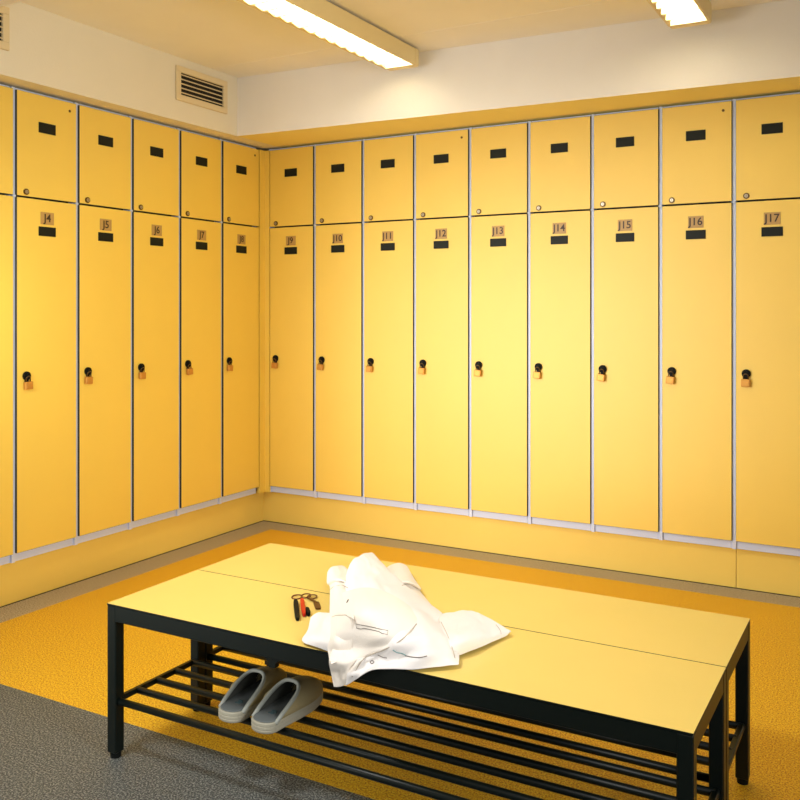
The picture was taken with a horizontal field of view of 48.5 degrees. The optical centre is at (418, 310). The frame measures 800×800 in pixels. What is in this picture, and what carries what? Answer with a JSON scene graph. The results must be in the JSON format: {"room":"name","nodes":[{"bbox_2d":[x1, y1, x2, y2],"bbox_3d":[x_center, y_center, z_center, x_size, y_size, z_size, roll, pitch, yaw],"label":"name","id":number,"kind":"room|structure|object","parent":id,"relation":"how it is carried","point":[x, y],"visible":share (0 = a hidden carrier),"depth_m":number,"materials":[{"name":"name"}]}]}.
{"room":"changing room","nodes":[
{"label":"changing room","id":0,"kind":"room"},
{"bbox_2d":[0,521,799,799],"bbox_3d":[0.094,1.354,1.615,6.700,0.001,7.000,0,0,29],"label":"floor","id":1,"kind":"structure","parent":0,"point":[54,644],"depth_m":2.99,"materials":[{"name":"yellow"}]},
{"bbox_2d":[0,490,262,606],"bbox_3d":[-1.976,1.252,3.933,0.020,0.204,4.090,0,0,29],"label":"baseboard","id":2,"kind":"structure","parent":1,"relation":"on","point":[25,578],"depth_m":4.66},
{"bbox_2d":[0,84,12,565],"bbox_3d":[-2.120,0.067,3.978,0.490,2.166,0.350,0,0,29],"label":"locker","id":3,"kind":"object","parent":2,"relation":"on","point":[6,93],"visible":1,"depth_m":3.99,"materials":[{"name":"yellow laminate"}]},
{"bbox_2d":[10,86,75,562],"bbox_3d":[-1.953,0.067,4.286,0.490,2.166,0.350,0,0,29],"label":"locker","id":4,"kind":"object","parent":2,"relation":"on","point":[44,127],"visible":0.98,"depth_m":4.17,"materials":[{"name":"yellow laminate"}]},
{"bbox_2d":[24,376,32,389],"bbox_3d":[-1.793,0.333,4.077,0.018,0.064,0.042,0,0,29],"label":"padlock","id":5,"kind":"object","parent":4,"relation":"hanging from","point":[28,385],"visible":1,"depth_m":4.07,"materials":[{"name":"gold metal"}]},
{"bbox_2d":[73,102,130,544],"bbox_3d":[-1.785,0.067,4.593,0.490,2.166,0.350,0,0,29],"label":"locker","id":6,"kind":"object","parent":2,"relation":"on","point":[103,137],"visible":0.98,"depth_m":4.48,"materials":[{"name":"yellow laminate"}]},
{"bbox_2d":[85,371,92,383],"bbox_3d":[-1.628,0.333,4.380,0.018,0.065,0.042,0,0,29],"label":"padlock","id":7,"kind":"object","parent":6,"relation":"hanging from","point":[88,380],"visible":1,"depth_m":4.37,"materials":[{"name":"gold metal"}]},
{"bbox_2d":[128,116,178,529],"bbox_3d":[-1.618,0.067,4.900,0.490,2.166,0.350,0,0,29],"label":"locker","id":8,"kind":"object","parent":2,"relation":"on","point":[154,210],"visible":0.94,"depth_m":4.77,"materials":[{"name":"yellow laminate"}]},
{"bbox_2d":[139,367,145,378],"bbox_3d":[-1.460,0.333,4.689,0.018,0.064,0.041,0,0,29],"label":"padlock","id":9,"kind":"object","parent":8,"relation":"hanging from","point":[142,375],"visible":1,"depth_m":4.68,"materials":[{"name":"gold metal"}]},
{"bbox_2d":[176,128,220,515],"bbox_3d":[-1.450,0.067,5.208,0.490,2.166,0.350,0,0,29],"label":"locker","id":10,"kind":"object","parent":2,"relation":"on","point":[199,216],"visible":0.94,"depth_m":5.10,"materials":[{"name":"yellow paint"}]},
{"bbox_2d":[186,364,192,374],"bbox_3d":[-1.289,0.333,5.002,0.018,0.065,0.043,0,0,29],"label":"padlock","id":11,"kind":"object","parent":10,"relation":"hanging from","point":[189,371],"visible":1,"depth_m":4.99,"materials":[{"name":"gold metal"}]},
{"bbox_2d":[218,139,258,503],"bbox_3d":[-1.283,0.067,5.515,0.490,2.166,0.350,0,0,29],"label":"locker","id":12,"kind":"object","parent":2,"relation":"on","point":[239,222],"visible":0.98,"depth_m":5.41,"materials":[{"name":"yellow paint"}]},
{"bbox_2d":[227,361,232,370],"bbox_3d":[-1.126,0.333,5.301,0.018,0.065,0.042,0,0,29],"label":"padlock","id":13,"kind":"object","parent":12,"relation":"hanging from","point":[229,367],"visible":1,"depth_m":5.29,"materials":[{"name":"gold metal"}]},
{"bbox_2d":[0,520,799,607],"bbox_3d":[0.779,1.353,2.421,6.268,0.003,4.071,0,0,29],"label":"trim","id":14,"kind":"structure","parent":1,"relation":"on","point":[263,520],"depth_m":4.74,"materials":[{"name":"grey metal"}]},
{"bbox_2d":[107,570,725,799],"bbox_3d":[-0.090,1.121,2.445,1.731,0.467,0.393,0,0,29],"label":"bench","id":15,"kind":"object","parent":1,"relation":"on","point":[664,703],"visible":0.96,"depth_m":2.29,"materials":[{"name":"yellow laminate"}]},
{"bbox_2d":[218,666,286,722],"bbox_3d":[-0.489,1.123,2.645,0.105,0.100,0.275,0,0,28],"label":"clog","id":16,"kind":"object","parent":15,"relation":"on","point":[247,691],"visible":0.91,"depth_m":2.61,"materials":[{"name":"white rubber"}]},
{"bbox_2d":[251,675,322,733],"bbox_3d":[-0.377,1.123,2.577,0.105,0.100,0.275,0,0,32],"label":"clog","id":17,"kind":"object","parent":15,"relation":"on","point":[290,700],"visible":1,"depth_m":2.55,"materials":[{"name":"white rubber"}]},
{"bbox_2d":[291,593,320,620],"bbox_3d":[-0.334,0.881,2.646,0.082,0.013,0.228,0,0,-12],"label":"bunch","id":18,"kind":"object","parent":15,"relation":"on","point":[305,611],"visible":1,"depth_m":2.64,"materials":[{"name":"brown metal"}]},
{"bbox_2d":[302,552,510,686],"bbox_3d":[-0.141,0.852,2.604,0.526,0.196,0.950,0,0,-27],"label":"coat","id":19,"kind":"object","parent":15,"relation":"on","point":[379,617],"visible":1,"depth_m":2.28,"materials":[{"name":"white fabric"}]},
{"bbox_2d":[198,543,749,799],"bbox_3d":[0.100,1.121,2.793,1.731,0.467,0.393,0,0,29],"label":"bench","id":20,"kind":"object","parent":1,"relation":"on","point":[716,639],"visible":0.57,"depth_m":2.58,"materials":[{"name":"yellow laminate"}]},
{"bbox_2d":[263,492,799,596],"bbox_3d":[1.758,1.252,4.215,6.267,0.204,0.020,0,0,29],"label":"baseboard","id":21,"kind":"structure","parent":1,"relation":"on","point":[708,564],"depth_m":4.77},
{"bbox_2d":[269,145,313,496],"bbox_3d":[-0.693,0.067,5.716,0.350,2.166,0.490,0,0,29],"label":"locker","id":22,"kind":"object","parent":21,"relation":"on","point":[291,168],"visible":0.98,"depth_m":5.51,"materials":[{"name":"yellow paint"}]},
{"bbox_2d":[271,358,277,367],"bbox_3d":[-0.904,0.333,5.558,0.041,0.064,0.018,0,0,29],"label":"padlock","id":23,"kind":"object","parent":22,"relation":"hanging from","point":[273,364],"visible":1,"depth_m":5.55,"materials":[{"name":"gold metal"}]},
{"bbox_2d":[275,225,313,227],"bbox_3d":[-0.674,-0.521,5.740,0.326,0.018,0.410,0,0,29],"label":"shelf","id":24,"kind":"object","parent":22,"relation":"attached to","point":[303,225],"depth_m":5.56,"materials":[{"name":"yellow metal"}]},
{"bbox_2d":[314,140,362,502],"bbox_3d":[-0.385,0.067,5.549,0.350,2.166,0.490,0,0,29],"label":"locker","id":25,"kind":"object","parent":21,"relation":"on","point":[338,166],"visible":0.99,"depth_m":5.34,"materials":[{"name":"yellow paint"}]},
{"bbox_2d":[317,360,323,369],"bbox_3d":[-0.599,0.333,5.392,0.042,0.065,0.018,0,0,29],"label":"padlock","id":26,"kind":"object","parent":25,"relation":"hanging from","point":[319,366],"visible":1,"depth_m":5.38,"materials":[{"name":"gold metal"}]},
{"bbox_2d":[321,222,361,224],"bbox_3d":[-0.366,-0.521,5.572,0.326,0.018,0.410,0,0,29],"label":"shelf","id":27,"kind":"object","parent":25,"relation":"attached to","point":[356,222],"depth_m":5.40,"materials":[{"name":"yellow metal"}]},
{"bbox_2d":[362,134,413,508],"bbox_3d":[-0.078,0.067,5.381,0.350,2.166,0.490,0,0,29],"label":"locker","id":28,"kind":"object","parent":21,"relation":"on","point":[388,162],"visible":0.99,"depth_m":5.17,"materials":[{"name":"yellow paint"}]},
{"bbox_2d":[366,361,372,371],"bbox_3d":[-0.291,0.333,5.224,0.042,0.065,0.018,0,0,29],"label":"padlock","id":29,"kind":"object","parent":28,"relation":"hanging from","point":[368,368],"visible":1,"depth_m":5.22,"materials":[{"name":"gold metal"}]},
{"bbox_2d":[368,219,413,222],"bbox_3d":[-0.059,-0.521,5.405,0.326,0.018,0.410,0,0,29],"label":"shelf","id":30,"kind":"object","parent":28,"relation":"attached to","point":[410,219],"depth_m":5.23,"materials":[{"name":"yellow metal"}]},
{"bbox_2d":[414,128,468,515],"bbox_3d":[0.229,0.067,5.214,0.350,2.166,0.490,0,0,29],"label":"locker","id":31,"kind":"object","parent":21,"relation":"on","point":[441,158],"visible":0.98,"depth_m":5.01,"materials":[{"name":"yellow paint"}]},
{"bbox_2d":[418,363,424,373],"bbox_3d":[0.016,0.333,5.057,0.042,0.065,0.018,0,0,29],"label":"padlock","id":32,"kind":"object","parent":31,"relation":"hanging from","point":[420,370],"visible":1,"depth_m":5.05,"materials":[{"name":"gold metal"}]},
{"bbox_2d":[420,216,468,219],"bbox_3d":[0.248,-0.521,5.237,0.326,0.018,0.410,0,0,29],"label":"shelf","id":33,"kind":"object","parent":31,"relation":"attached to","point":[464,216],"depth_m":5.06,"materials":[{"name":"yellow metal"}]},
{"bbox_2d":[469,122,527,522],"bbox_3d":[0.537,0.067,5.046,0.350,2.166,0.490,0,0,29],"label":"locker","id":34,"kind":"object","parent":21,"relation":"on","point":[498,154],"visible":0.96,"depth_m":4.84,"materials":[{"name":"yellow paint"}]},
{"bbox_2d":[474,365,481,375],"bbox_3d":[0.325,0.333,4.888,0.041,0.064,0.018,0,0,29],"label":"padlock","id":35,"kind":"object","parent":34,"relation":"hanging from","point":[476,372],"visible":1,"depth_m":4.88,"materials":[{"name":"gold metal"}]},
{"bbox_2d":[475,213,527,216],"bbox_3d":[0.556,-0.521,5.070,0.326,0.018,0.410,0,0,29],"label":"shelf","id":36,"kind":"object","parent":34,"relation":"attached to","point":[517,213],"depth_m":4.89,"materials":[{"name":"yellow metal"}]},
{"bbox_2d":[528,115,590,530],"bbox_3d":[0.844,0.067,4.879,0.350,2.166,0.490,0,0,29],"label":"locker","id":37,"kind":"object","parent":21,"relation":"on","point":[559,149],"visible":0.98,"depth_m":4.68,"materials":[{"name":"yellow laminate"}]},
{"bbox_2d":[533,367,540,378],"bbox_3d":[0.630,0.333,4.723,0.043,0.065,0.018,0,0,29],"label":"padlock","id":38,"kind":"object","parent":37,"relation":"hanging from","point":[537,375],"visible":1,"depth_m":4.71,"materials":[{"name":"gold metal"}]},
{"bbox_2d":[535,209,590,212],"bbox_3d":[0.863,-0.521,4.903,0.326,0.018,0.410,0,0,29],"label":"shelf","id":39,"kind":"object","parent":37,"relation":"attached to","point":[589,209],"depth_m":4.72,"materials":[{"name":"yellow metal"}]},
{"bbox_2d":[591,108,658,538],"bbox_3d":[1.151,0.067,4.711,0.350,2.166,0.490,0,0,29],"label":"locker","id":40,"kind":"object","parent":21,"relation":"on","point":[624,144],"visible":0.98,"depth_m":4.51,"materials":[{"name":"yellow laminate"}]},
{"bbox_2d":[597,369,604,381],"bbox_3d":[0.936,0.334,4.556,0.044,0.065,0.018,0,0,29],"label":"padlock","id":41,"kind":"object","parent":40,"relation":"hanging from","point":[600,377],"visible":1,"depth_m":4.55,"materials":[{"name":"gold metal"}]},
{"bbox_2d":[659,100,731,547],"bbox_3d":[1.459,0.067,4.544,0.350,2.166,0.490,0,0,29],"label":"locker","id":42,"kind":"object","parent":21,"relation":"on","point":[695,140],"visible":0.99,"depth_m":4.34,"materials":[{"name":"yellow laminate"}]},
{"bbox_2d":[665,371,674,383],"bbox_3d":[1.244,0.333,4.388,0.043,0.065,0.018,0,0,29],"label":"padlock","id":43,"kind":"object","parent":42,"relation":"hanging from","point":[670,380],"visible":1,"depth_m":4.38,"materials":[{"name":"gold metal"}]},
{"bbox_2d":[732,92,799,555],"bbox_3d":[1.766,0.067,4.376,0.350,2.166,0.490,0,0,29],"label":"locker","id":44,"kind":"object","parent":21,"relation":"on","point":[765,129],"visible":1,"depth_m":4.19,"materials":[{"name":"yellow laminate"}]},
{"bbox_2d":[741,373,749,386],"bbox_3d":[1.554,0.333,4.218,0.041,0.064,0.018,0,0,29],"label":"padlock","id":45,"kind":"object","parent":44,"relation":"hanging from","point":[744,382],"visible":1,"depth_m":4.21,"materials":[{"name":"gold metal"}]},
{"bbox_2d":[0,0,799,150],"bbox_3d":[0.094,-1.195,1.615,6.700,0.342,7.000,0,0,29],"label":"wall","id":46,"kind":"structure","parent":0,"point":[748,51],"depth_m":4.42,"materials":[{"name":"beige paint"}]},
{"bbox_2d":[0,6,9,50],"bbox_3d":[-1.888,-1.226,3.696,0.014,0.188,0.410,0,0,29],"label":"air vent","id":47,"kind":"object","parent":46,"relation":"in","point":[4,11],"visible":1,"depth_m":3.85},
{"bbox_2d":[175,65,227,113],"bbox_3d":[-1.206,-1.226,4.947,0.014,0.188,0.410,0,0,29],"label":"air vent","id":48,"kind":"object","parent":46,"relation":"in","point":[192,87],"visible":1,"depth_m":4.93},
{"bbox_2d":[257,150,270,492],"bbox_3d":[-0.973,0.071,5.593,0.054,2.158,0.070,0,0,29],"label":"trim","id":49,"kind":"structure","parent":46,"relation":"attached to","point":[264,156],"depth_m":5.60,"materials":[{"name":"yellow laminate"}]},
{"bbox_2d":[212,0,615,68],"bbox_3d":[1.501,-1.365,3.562,6.093,0.002,0.006,0,0,29],"label":"trim","id":50,"kind":"structure","parent":46,"relation":"attached to","point":[612,0],"depth_m":4.29,"materials":[{"name":"paint"}]},
{"bbox_2d":[21,0,783,77],"bbox_3d":[0.074,-1.416,1.683,6.800,0.100,7.100,0,0,29],"label":"ceiling","id":51,"kind":"structure","parent":0,"point":[210,34],"depth_m":4.20,"materials":[{"name":"paint"}]},
{"bbox_2d":[0,0,24,6],"bbox_3d":[0.720,-1.316,2.130,6.093,0.100,0.405,0,0,29],"label":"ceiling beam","id":52,"kind":"structure","parent":51,"relation":"attached to","point":[2,2],"depth_m":3.64,"materials":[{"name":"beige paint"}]},
{"bbox_2d":[237,0,418,70],"bbox_3d":[-0.426,-1.316,4.022,0.180,0.100,1.470,0,0,29],"label":"ceiling light","id":53,"kind":"object","parent":51,"relation":"attached to","point":[321,19],"visible":1,"depth_m":4.10,"materials":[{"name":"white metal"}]},
{"bbox_2d":[647,0,711,28],"bbox_3d":[0.868,-1.316,3.323,0.180,0.100,1.470,0,0,29],"label":"ceiling light","id":54,"kind":"object","parent":51,"relation":"attached to","point":[676,14],"visible":1,"depth_m":3.81,"materials":[{"name":"white plastic"}]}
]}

